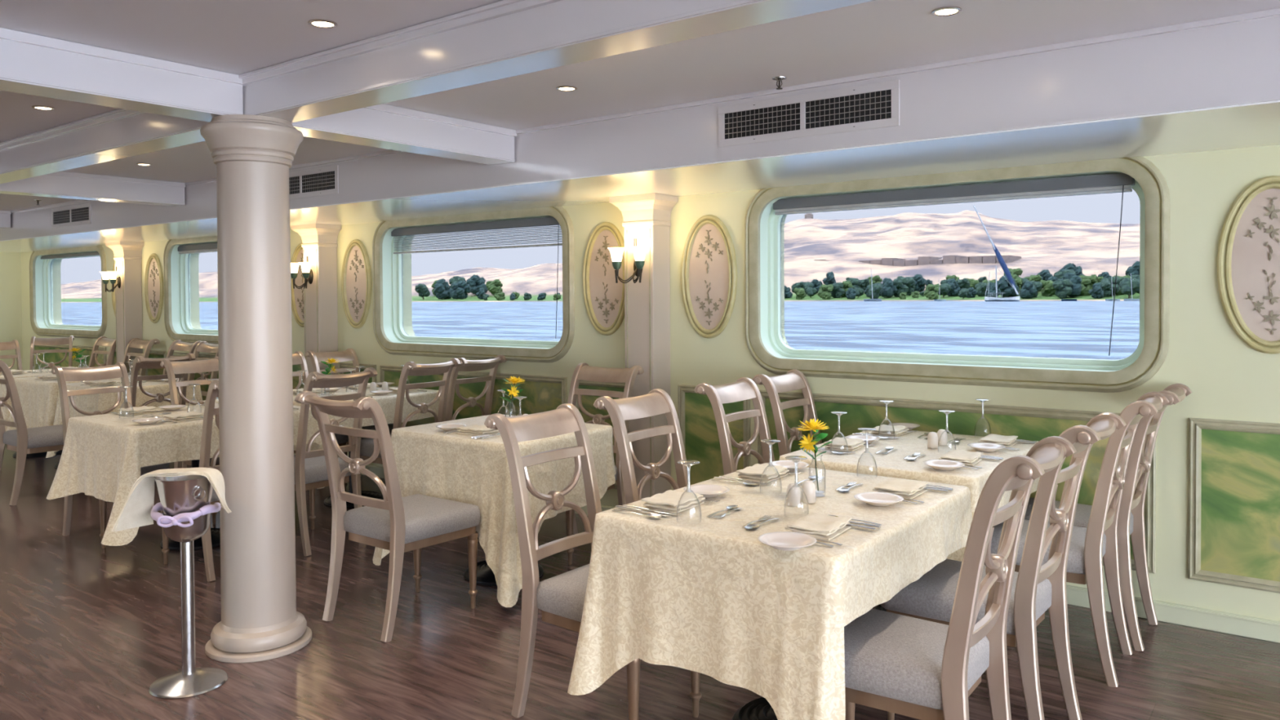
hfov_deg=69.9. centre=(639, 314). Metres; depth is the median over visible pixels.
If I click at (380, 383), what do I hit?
bread plate
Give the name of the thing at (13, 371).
folded napkin
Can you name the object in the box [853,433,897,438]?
knife
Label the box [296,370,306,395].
wine glass
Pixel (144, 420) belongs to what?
bread plate
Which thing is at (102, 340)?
dining chair
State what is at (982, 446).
bread plate
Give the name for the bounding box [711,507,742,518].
fork
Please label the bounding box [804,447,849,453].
knife
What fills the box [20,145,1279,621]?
wall
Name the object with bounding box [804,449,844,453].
spoon
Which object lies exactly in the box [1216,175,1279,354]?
oval medallion
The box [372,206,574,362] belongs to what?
window
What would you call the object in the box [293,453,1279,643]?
baseboard
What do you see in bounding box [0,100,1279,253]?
molding
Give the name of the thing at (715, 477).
knife
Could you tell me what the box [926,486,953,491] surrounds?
knife
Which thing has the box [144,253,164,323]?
oval medallion
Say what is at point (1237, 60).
ceiling beam
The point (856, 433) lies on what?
knife
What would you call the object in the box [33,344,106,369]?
wall panel
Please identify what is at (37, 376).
bread plate
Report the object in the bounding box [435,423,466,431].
bread plate
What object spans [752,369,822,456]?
dining chair
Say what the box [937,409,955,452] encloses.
wine glass
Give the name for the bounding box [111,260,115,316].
oval medallion
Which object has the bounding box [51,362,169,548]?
dining chair
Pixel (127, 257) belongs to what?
pilaster
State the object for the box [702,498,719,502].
fork
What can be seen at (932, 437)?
shaker
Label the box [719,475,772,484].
knife
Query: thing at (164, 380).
bread plate
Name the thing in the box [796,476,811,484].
spoon
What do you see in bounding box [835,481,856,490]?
fork
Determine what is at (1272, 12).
trim
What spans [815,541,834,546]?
fork
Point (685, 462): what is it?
wine glass
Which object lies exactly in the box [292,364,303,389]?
wall panel
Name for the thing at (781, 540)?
bread plate
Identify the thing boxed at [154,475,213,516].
bucket
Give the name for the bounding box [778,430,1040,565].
tablecloth
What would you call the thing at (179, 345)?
dining chair
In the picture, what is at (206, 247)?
window blind
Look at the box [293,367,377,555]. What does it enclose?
dining chair
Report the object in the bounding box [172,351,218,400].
wall panel
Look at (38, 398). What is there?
tablecloth
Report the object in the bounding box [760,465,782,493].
bowl
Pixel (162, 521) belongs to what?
ribbon bow
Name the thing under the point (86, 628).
floor
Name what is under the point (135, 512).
napkin
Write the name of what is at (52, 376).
folded napkin
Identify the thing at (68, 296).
window
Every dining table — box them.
[13,449,62,457]
[160,459,220,550]
[324,435,383,506]
[463,560,543,586]
[732,697,777,719]
[873,604,886,611]
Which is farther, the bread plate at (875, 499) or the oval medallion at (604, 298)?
the oval medallion at (604, 298)
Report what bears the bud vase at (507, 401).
on the tablecloth at (454, 466)
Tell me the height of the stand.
0.636 m
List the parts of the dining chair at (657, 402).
post, crest rail, cross rail, post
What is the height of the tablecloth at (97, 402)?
0.583 m
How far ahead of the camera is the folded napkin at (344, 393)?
6.08 m
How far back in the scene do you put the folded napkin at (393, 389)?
6.43 m
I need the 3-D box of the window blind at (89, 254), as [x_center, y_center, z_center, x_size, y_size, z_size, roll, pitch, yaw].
[-6.698,-0.693,10.826,1.810,0.035,0.045,1,1,37]
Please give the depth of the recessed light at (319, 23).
2.95 m
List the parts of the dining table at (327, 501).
foot plate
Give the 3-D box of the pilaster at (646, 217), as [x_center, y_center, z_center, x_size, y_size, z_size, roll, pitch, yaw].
[0.028,0.306,5.507,0.339,2.018,0.237,1,1,37]
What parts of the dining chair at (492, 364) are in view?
post, cross rail, crest rail, post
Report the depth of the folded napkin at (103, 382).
7.08 m
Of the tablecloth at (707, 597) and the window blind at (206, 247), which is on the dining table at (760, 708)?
the tablecloth at (707, 597)
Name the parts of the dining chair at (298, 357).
crest rail, cross rail, post, seat frame, seat, leg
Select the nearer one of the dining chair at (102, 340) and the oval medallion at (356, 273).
the oval medallion at (356, 273)
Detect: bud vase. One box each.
[504,400,515,416]
[808,453,826,493]
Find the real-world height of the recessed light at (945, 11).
0.006 m
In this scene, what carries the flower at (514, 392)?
in the bud vase at (507, 401)
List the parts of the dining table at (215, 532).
foot plate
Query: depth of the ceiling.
3.21 m
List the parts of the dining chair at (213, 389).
leg, post, seat frame, cross rail, seat, cross rail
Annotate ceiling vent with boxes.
[51,203,91,227]
[288,164,338,199]
[717,80,899,147]
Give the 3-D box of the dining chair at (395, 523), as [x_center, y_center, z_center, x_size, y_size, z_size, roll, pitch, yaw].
[-1.101,0.841,4.064,0.464,1.025,0.667,1,1,37]
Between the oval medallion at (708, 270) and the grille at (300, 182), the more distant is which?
the grille at (300, 182)
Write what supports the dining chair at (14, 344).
on the floor
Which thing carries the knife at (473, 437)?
on the tablecloth at (454, 466)
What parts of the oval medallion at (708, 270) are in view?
panel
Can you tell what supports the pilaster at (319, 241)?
attached to the wall at (1228, 379)
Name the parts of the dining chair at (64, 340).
post, cross rail, crest rail, post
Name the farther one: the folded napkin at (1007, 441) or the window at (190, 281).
the window at (190, 281)
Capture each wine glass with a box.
[119,386,133,412]
[186,383,201,410]
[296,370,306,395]
[354,365,364,390]
[497,389,509,412]
[513,395,527,415]
[675,459,701,521]
[760,439,782,493]
[783,455,808,515]
[830,411,848,454]
[856,427,877,477]
[878,400,894,436]
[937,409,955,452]
[974,398,991,431]
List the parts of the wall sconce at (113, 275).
lamp shade, lamp shade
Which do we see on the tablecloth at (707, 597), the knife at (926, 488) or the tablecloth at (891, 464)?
the knife at (926, 488)
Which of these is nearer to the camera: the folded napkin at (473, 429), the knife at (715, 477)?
the knife at (715, 477)
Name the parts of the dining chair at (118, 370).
post, crest rail, cross rail, leg, post, seat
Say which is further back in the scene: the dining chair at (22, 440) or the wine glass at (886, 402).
the dining chair at (22, 440)
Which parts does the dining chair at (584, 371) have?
leg, post, cross rail, crest rail, seat frame, cross rail, seat, post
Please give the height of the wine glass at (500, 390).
0.178 m
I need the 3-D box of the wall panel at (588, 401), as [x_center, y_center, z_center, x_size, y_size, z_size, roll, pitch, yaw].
[-0.238,0.763,5.857,0.500,0.689,0.020,1,1,37]
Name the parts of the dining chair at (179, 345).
post, crest rail, post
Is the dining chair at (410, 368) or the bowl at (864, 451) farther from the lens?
the dining chair at (410, 368)
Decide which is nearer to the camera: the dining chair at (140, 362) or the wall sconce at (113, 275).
the dining chair at (140, 362)
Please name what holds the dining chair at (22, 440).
on the floor
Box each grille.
[53,207,88,224]
[288,171,334,194]
[724,89,891,138]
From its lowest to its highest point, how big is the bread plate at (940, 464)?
0.020 m
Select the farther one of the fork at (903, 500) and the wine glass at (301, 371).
the wine glass at (301, 371)
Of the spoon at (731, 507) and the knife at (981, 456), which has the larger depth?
the knife at (981, 456)
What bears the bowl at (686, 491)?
on the wine glass at (685, 462)
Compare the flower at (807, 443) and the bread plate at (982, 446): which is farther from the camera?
the bread plate at (982, 446)
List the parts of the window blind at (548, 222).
head rail, rail, cord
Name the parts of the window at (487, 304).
pane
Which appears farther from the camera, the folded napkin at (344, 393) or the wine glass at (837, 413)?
the folded napkin at (344, 393)
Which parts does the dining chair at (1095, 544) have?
seat, seat frame, cross rail, post, cross rail, post, crest rail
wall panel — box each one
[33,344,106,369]
[111,348,116,364]
[145,350,167,375]
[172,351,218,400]
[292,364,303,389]
[339,362,376,444]
[379,364,567,426]
[575,379,625,488]
[678,384,750,484]
[757,389,1155,573]
[1187,417,1279,593]
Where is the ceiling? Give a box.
[0,0,1279,210]
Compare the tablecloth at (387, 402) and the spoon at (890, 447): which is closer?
the spoon at (890, 447)
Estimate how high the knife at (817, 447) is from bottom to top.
0.007 m
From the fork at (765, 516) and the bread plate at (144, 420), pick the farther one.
the bread plate at (144, 420)
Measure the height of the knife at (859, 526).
0.007 m
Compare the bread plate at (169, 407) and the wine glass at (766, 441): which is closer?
the wine glass at (766, 441)
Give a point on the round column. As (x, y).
(253, 155)
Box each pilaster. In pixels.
[105,241,143,374]
[291,223,341,457]
[608,193,678,498]
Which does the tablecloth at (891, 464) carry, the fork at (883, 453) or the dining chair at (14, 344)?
the fork at (883, 453)
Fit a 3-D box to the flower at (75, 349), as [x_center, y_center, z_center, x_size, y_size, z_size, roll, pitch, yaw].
[-4.817,0.406,7.841,0.115,0.244,0.130,0,1,5]
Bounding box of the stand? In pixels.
[148,512,228,699]
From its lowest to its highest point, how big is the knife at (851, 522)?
0.007 m
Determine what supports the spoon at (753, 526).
on the tablecloth at (707, 597)
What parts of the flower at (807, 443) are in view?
stem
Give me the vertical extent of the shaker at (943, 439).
0.069 m
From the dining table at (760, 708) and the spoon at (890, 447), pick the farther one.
the spoon at (890, 447)
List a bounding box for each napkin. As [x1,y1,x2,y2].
[0,369,24,374]
[42,374,57,379]
[62,366,79,368]
[88,379,117,386]
[111,467,231,531]
[117,405,159,415]
[162,411,204,422]
[293,387,323,394]
[331,391,357,395]
[348,382,377,389]
[388,386,418,393]
[456,423,499,435]
[640,489,705,513]
[735,463,789,482]
[784,512,852,540]
[823,436,865,451]
[871,424,909,436]
[872,478,928,498]
[938,449,982,466]
[977,433,1017,447]
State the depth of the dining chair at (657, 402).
3.76 m
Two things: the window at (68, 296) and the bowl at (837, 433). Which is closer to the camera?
the bowl at (837, 433)
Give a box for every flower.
[69,346,86,367]
[320,358,339,394]
[500,376,523,416]
[796,418,832,490]
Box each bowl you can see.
[675,490,701,521]
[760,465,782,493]
[783,484,808,515]
[830,432,848,454]
[856,451,877,477]
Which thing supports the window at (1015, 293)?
in the wall at (1228, 379)
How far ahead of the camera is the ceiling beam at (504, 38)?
3.30 m
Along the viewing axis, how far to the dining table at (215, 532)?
5.26 m
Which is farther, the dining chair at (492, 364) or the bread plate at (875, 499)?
the dining chair at (492, 364)
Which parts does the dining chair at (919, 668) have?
leg, seat frame, seat, cross rail, post, cross rail, post, crest rail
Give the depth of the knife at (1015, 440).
4.11 m
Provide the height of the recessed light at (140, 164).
0.006 m
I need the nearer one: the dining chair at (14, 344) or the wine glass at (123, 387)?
the wine glass at (123, 387)
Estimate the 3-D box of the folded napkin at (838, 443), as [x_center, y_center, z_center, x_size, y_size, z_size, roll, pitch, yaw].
[0.891,0.565,3.986,0.131,0.035,0.170,0,1,32]
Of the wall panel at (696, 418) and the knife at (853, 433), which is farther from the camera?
the wall panel at (696, 418)
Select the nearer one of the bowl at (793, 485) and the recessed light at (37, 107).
the bowl at (793, 485)
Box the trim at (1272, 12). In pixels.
[0,8,1279,240]
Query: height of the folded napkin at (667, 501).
0.035 m
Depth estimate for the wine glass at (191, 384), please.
5.25 m
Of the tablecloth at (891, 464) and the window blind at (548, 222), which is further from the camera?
the window blind at (548, 222)
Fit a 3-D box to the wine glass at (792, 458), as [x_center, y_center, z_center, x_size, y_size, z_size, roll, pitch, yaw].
[0.471,0.520,2.759,0.074,0.178,0.074,0,1,21]
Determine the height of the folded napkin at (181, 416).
0.035 m
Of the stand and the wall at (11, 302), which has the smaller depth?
the stand
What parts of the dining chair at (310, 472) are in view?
post, leg, seat frame, seat, cross rail, cross rail, crest rail, post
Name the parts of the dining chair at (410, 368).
seat frame, seat, post, cross rail, crest rail, post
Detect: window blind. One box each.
[40,252,99,259]
[177,242,217,253]
[391,217,562,333]
[773,173,1134,355]
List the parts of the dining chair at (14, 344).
crest rail, cross rail, post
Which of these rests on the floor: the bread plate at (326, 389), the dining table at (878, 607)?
the dining table at (878, 607)
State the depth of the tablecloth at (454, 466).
4.33 m
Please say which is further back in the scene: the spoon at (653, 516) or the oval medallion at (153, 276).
the oval medallion at (153, 276)
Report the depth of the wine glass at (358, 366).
6.56 m
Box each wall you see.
[0,252,22,369]
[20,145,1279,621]
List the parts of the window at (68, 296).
pane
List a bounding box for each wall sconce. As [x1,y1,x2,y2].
[99,266,120,292]
[290,256,313,288]
[608,238,648,283]
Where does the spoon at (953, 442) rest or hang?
on the tablecloth at (891, 464)
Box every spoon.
[612,509,662,518]
[706,505,739,517]
[711,479,757,485]
[744,518,778,528]
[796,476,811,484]
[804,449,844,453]
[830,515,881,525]
[838,483,862,491]
[875,446,893,453]
[906,454,925,460]
[925,484,953,488]
[951,438,965,443]
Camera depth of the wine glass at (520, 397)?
4.47 m
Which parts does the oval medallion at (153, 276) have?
frame, panel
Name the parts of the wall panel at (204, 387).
frame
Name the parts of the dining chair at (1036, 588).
leg, seat, seat frame, cross rail, post, cross rail, post, crest rail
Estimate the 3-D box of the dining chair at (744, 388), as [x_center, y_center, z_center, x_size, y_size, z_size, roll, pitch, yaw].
[0.635,0.829,4.205,0.667,1.025,0.408,1,1,37]
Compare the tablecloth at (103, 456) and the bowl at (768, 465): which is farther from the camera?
the tablecloth at (103, 456)
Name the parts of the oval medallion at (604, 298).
panel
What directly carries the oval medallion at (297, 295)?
attached to the wall at (1228, 379)
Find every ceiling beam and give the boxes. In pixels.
[0,0,875,228]
[0,15,1279,239]
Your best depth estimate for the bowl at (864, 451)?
3.35 m
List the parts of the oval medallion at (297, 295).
panel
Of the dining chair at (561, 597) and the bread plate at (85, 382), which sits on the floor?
the dining chair at (561, 597)
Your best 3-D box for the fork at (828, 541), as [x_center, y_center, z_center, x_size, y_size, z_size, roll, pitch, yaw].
[0.459,0.610,2.485,0.190,0.006,0.022,0,1,37]
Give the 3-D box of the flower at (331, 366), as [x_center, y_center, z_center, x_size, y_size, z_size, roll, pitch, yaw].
[-2.108,0.421,6.234,0.115,0.244,0.130,0,1,1]
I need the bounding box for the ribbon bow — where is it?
[150,502,221,527]
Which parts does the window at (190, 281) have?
pane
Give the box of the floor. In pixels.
[0,444,1279,719]
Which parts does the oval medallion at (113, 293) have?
frame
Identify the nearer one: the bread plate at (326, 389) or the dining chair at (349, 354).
the bread plate at (326, 389)
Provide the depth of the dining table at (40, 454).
8.29 m
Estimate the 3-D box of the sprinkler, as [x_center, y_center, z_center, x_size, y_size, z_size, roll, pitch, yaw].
[0.569,-0.942,3.740,0.060,0.045,0.060,1,1,37]
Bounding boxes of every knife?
[111,412,128,415]
[471,432,499,438]
[474,433,500,439]
[615,505,672,516]
[622,504,682,515]
[714,476,767,484]
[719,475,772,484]
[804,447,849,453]
[817,447,855,452]
[845,524,875,530]
[848,520,880,528]
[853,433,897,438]
[856,432,899,437]
[923,487,948,493]
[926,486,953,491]
[979,457,999,460]
[981,456,1003,459]
[1014,440,1035,444]
[1015,440,1036,443]
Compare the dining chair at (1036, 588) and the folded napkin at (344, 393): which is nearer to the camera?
the dining chair at (1036, 588)
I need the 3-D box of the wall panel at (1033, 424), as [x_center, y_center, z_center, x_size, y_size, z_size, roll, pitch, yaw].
[1.453,0.778,4.576,1.975,0.689,0.020,1,1,37]
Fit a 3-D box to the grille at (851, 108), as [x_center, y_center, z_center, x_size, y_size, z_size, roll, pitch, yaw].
[0.687,-0.837,3.866,0.776,0.114,0.002,1,1,37]
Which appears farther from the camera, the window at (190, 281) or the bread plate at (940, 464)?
the window at (190, 281)
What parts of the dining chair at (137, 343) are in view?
post, cross rail, crest rail, post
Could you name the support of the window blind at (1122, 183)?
attached to the window at (1015, 293)
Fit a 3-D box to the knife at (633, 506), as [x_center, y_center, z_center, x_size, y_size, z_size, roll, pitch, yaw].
[0.036,0.605,2.827,0.215,0.007,0.018,0,1,36]
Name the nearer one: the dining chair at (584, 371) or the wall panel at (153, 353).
the dining chair at (584, 371)
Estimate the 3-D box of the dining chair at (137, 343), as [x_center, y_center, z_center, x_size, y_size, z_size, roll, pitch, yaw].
[-5.256,0.767,9.202,0.464,1.025,0.667,1,1,37]
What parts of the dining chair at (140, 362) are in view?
post, cross rail, crest rail, post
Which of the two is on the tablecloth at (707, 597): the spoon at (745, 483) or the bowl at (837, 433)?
the spoon at (745, 483)
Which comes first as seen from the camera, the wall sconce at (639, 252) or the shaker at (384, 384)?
the wall sconce at (639, 252)
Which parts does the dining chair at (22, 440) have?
post, cross rail, cross rail, post, seat, seat frame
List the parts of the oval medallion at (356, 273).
panel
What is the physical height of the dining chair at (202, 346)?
1.025 m
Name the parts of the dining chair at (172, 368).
post, crest rail, cross rail, seat frame, leg, seat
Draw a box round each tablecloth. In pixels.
[0,368,55,431]
[6,374,141,431]
[45,378,202,457]
[46,404,322,546]
[293,385,439,488]
[373,414,615,607]
[567,462,972,719]
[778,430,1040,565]
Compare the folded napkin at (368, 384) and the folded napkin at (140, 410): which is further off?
the folded napkin at (368, 384)
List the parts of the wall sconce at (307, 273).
lamp shade, lamp shade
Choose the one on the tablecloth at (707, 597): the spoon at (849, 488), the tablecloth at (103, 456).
the spoon at (849, 488)
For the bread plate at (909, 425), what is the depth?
4.58 m
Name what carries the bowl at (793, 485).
on the wine glass at (792, 458)
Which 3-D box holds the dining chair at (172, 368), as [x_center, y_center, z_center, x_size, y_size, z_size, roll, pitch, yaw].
[-2.822,0.812,6.083,0.667,1.025,0.408,1,1,37]
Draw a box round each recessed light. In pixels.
[31,105,54,110]
[136,163,151,165]
[307,18,337,28]
[555,85,577,91]
[931,6,961,16]
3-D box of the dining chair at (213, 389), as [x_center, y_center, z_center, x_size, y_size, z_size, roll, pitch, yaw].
[-2.209,0.832,4.867,0.667,1.025,0.408,1,1,37]
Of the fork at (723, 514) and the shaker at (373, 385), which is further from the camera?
the shaker at (373, 385)
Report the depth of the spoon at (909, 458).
3.71 m
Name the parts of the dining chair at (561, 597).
post, crest rail, cross rail, seat frame, seat, cross rail, post, leg, leg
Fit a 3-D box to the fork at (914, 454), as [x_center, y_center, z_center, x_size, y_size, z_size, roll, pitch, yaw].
[1.115,0.582,3.762,0.022,0.006,0.155,0,1,37]
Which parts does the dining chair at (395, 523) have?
post, crest rail, cross rail, cross rail, post, seat, seat frame, leg, leg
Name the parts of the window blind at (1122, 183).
rail, head rail, cord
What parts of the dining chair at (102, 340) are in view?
post, cross rail, crest rail, post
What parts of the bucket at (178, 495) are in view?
ring handle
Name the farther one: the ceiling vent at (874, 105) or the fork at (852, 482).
the ceiling vent at (874, 105)
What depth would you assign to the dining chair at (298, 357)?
6.88 m
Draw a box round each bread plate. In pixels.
[35,374,51,378]
[80,380,96,383]
[131,417,164,424]
[158,404,186,410]
[160,377,177,382]
[321,386,342,391]
[369,390,392,395]
[375,382,394,386]
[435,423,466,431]
[683,484,729,497]
[757,531,816,551]
[768,460,808,471]
[845,435,879,443]
[853,492,903,506]
[888,422,919,430]
[923,459,964,470]
[967,442,1005,451]
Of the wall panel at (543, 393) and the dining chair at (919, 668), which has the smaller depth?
the dining chair at (919, 668)
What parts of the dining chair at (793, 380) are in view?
post, crest rail, cross rail, post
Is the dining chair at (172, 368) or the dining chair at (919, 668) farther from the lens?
the dining chair at (172, 368)
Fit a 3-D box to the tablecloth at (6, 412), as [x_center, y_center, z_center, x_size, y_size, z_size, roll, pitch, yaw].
[-5.558,0.782,8.421,0.925,0.493,0.886,1,1,37]
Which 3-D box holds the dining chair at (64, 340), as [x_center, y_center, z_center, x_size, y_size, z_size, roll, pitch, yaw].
[-6.401,0.759,9.918,0.408,1.025,0.667,-1,1,-24]
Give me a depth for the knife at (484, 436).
4.34 m
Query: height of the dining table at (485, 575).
0.742 m
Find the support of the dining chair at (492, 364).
on the floor
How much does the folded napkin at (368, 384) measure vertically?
0.035 m
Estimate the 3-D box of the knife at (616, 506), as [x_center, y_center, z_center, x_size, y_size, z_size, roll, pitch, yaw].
[0.011,0.605,2.815,0.215,0.007,0.018,1,1,39]
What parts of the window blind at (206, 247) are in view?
rail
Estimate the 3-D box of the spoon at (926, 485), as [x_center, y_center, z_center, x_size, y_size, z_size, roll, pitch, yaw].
[0.992,0.594,3.175,0.184,0.006,0.035,0,1,36]
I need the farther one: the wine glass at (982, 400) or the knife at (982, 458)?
the wine glass at (982, 400)
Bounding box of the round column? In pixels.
[200,114,311,662]
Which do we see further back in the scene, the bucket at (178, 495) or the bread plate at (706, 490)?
the bucket at (178, 495)
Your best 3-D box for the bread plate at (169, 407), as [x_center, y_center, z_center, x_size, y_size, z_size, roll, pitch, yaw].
[-2.806,0.563,5.497,0.154,0.020,0.154,1,1,39]
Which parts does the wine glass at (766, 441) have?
stem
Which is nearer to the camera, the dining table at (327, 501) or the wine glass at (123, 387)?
the wine glass at (123, 387)
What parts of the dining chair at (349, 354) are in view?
post, crest rail, cross rail, post, seat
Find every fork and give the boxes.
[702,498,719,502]
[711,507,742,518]
[742,515,771,528]
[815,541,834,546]
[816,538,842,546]
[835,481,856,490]
[879,448,897,454]
[902,499,917,504]
[903,453,919,459]
[903,497,924,502]
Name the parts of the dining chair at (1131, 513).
seat, cross rail, post, cross rail, post, crest rail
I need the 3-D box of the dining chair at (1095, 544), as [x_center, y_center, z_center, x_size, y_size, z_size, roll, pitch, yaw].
[1.658,0.825,3.572,0.667,1.046,0.408,0,1,35]
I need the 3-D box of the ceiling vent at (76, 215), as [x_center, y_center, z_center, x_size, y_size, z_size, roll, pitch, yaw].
[-5.156,-0.889,8.288,0.836,0.180,0.012,1,1,37]
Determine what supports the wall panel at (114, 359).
attached to the wall at (1228, 379)
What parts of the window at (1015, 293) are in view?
pane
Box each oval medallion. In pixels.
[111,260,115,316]
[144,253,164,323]
[290,243,304,327]
[341,239,371,328]
[582,222,624,335]
[680,214,737,338]
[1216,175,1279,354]
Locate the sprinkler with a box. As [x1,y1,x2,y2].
[772,75,786,89]
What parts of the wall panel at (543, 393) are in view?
frame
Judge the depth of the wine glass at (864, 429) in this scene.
3.34 m
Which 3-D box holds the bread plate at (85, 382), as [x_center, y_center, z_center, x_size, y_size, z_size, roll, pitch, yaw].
[-4.331,0.539,7.233,0.154,0.020,0.154,1,1,39]
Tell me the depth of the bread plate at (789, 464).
3.54 m
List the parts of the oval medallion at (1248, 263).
panel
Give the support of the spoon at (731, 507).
on the tablecloth at (707, 597)
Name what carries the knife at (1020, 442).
on the tablecloth at (891, 464)
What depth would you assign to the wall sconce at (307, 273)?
7.42 m
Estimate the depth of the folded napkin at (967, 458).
3.60 m
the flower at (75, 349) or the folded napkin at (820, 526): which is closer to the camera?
the folded napkin at (820, 526)
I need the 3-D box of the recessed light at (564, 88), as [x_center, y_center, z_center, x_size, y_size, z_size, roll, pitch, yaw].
[-0.312,-0.959,3.897,0.090,0.006,0.090,1,1,37]
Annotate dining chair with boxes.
[0,339,22,370]
[0,360,63,505]
[29,335,74,369]
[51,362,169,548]
[88,336,115,367]
[122,337,159,375]
[129,353,195,481]
[160,355,219,524]
[160,379,219,582]
[162,339,200,375]
[187,341,218,395]
[292,351,348,491]
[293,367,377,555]
[294,391,479,642]
[304,347,393,476]
[360,358,461,464]
[444,355,506,421]
[484,403,701,719]
[565,363,644,564]
[593,388,689,504]
[693,377,774,475]
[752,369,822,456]
[844,435,1076,719]
[880,412,1126,719]
[991,391,1168,687]
[1024,382,1192,651]
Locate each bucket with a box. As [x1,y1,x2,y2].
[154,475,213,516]
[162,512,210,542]
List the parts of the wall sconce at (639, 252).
lamp shade, lamp shade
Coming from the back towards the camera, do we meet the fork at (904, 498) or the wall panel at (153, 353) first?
the wall panel at (153, 353)
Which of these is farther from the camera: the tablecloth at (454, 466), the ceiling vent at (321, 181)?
the ceiling vent at (321, 181)
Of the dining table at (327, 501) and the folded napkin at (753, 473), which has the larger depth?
the dining table at (327, 501)
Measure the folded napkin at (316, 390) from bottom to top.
0.035 m
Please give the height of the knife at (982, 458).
0.007 m
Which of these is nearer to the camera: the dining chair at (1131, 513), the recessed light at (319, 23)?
the recessed light at (319, 23)
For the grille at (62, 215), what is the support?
attached to the ceiling vent at (76, 215)
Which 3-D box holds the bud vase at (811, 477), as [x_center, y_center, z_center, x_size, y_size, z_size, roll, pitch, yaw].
[0.590,0.535,3.048,0.056,0.134,0.056,0,1,20]
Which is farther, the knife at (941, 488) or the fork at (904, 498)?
the knife at (941, 488)
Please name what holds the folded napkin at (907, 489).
on the tablecloth at (707, 597)
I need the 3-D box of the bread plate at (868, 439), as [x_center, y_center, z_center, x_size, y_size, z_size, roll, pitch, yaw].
[1.007,0.568,4.140,0.154,0.020,0.154,0,1,36]
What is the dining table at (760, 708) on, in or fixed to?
on the floor
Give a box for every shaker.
[369,382,376,391]
[382,381,388,390]
[786,483,800,506]
[801,480,815,503]
[927,431,937,448]
[937,429,947,445]
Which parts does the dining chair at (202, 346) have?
post, cross rail, cross rail, crest rail, post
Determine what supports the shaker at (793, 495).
on the tablecloth at (707, 597)
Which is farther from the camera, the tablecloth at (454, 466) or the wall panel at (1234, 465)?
the tablecloth at (454, 466)
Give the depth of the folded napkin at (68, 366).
8.56 m
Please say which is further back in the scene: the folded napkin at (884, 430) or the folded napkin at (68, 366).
the folded napkin at (68, 366)
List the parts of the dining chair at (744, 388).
post, crest rail, cross rail, post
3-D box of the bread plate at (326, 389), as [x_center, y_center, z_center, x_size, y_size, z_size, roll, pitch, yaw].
[-2.209,0.540,6.546,0.154,0.020,0.154,0,1,35]
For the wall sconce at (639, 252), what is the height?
0.266 m
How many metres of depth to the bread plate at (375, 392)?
6.32 m
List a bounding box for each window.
[29,245,106,338]
[163,235,217,343]
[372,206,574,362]
[744,156,1169,392]
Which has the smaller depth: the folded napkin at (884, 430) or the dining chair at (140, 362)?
the folded napkin at (884, 430)
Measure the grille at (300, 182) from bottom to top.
0.114 m
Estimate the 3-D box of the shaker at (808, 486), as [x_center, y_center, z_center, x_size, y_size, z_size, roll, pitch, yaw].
[0.543,0.570,2.946,0.045,0.069,0.045,-1,1,-20]

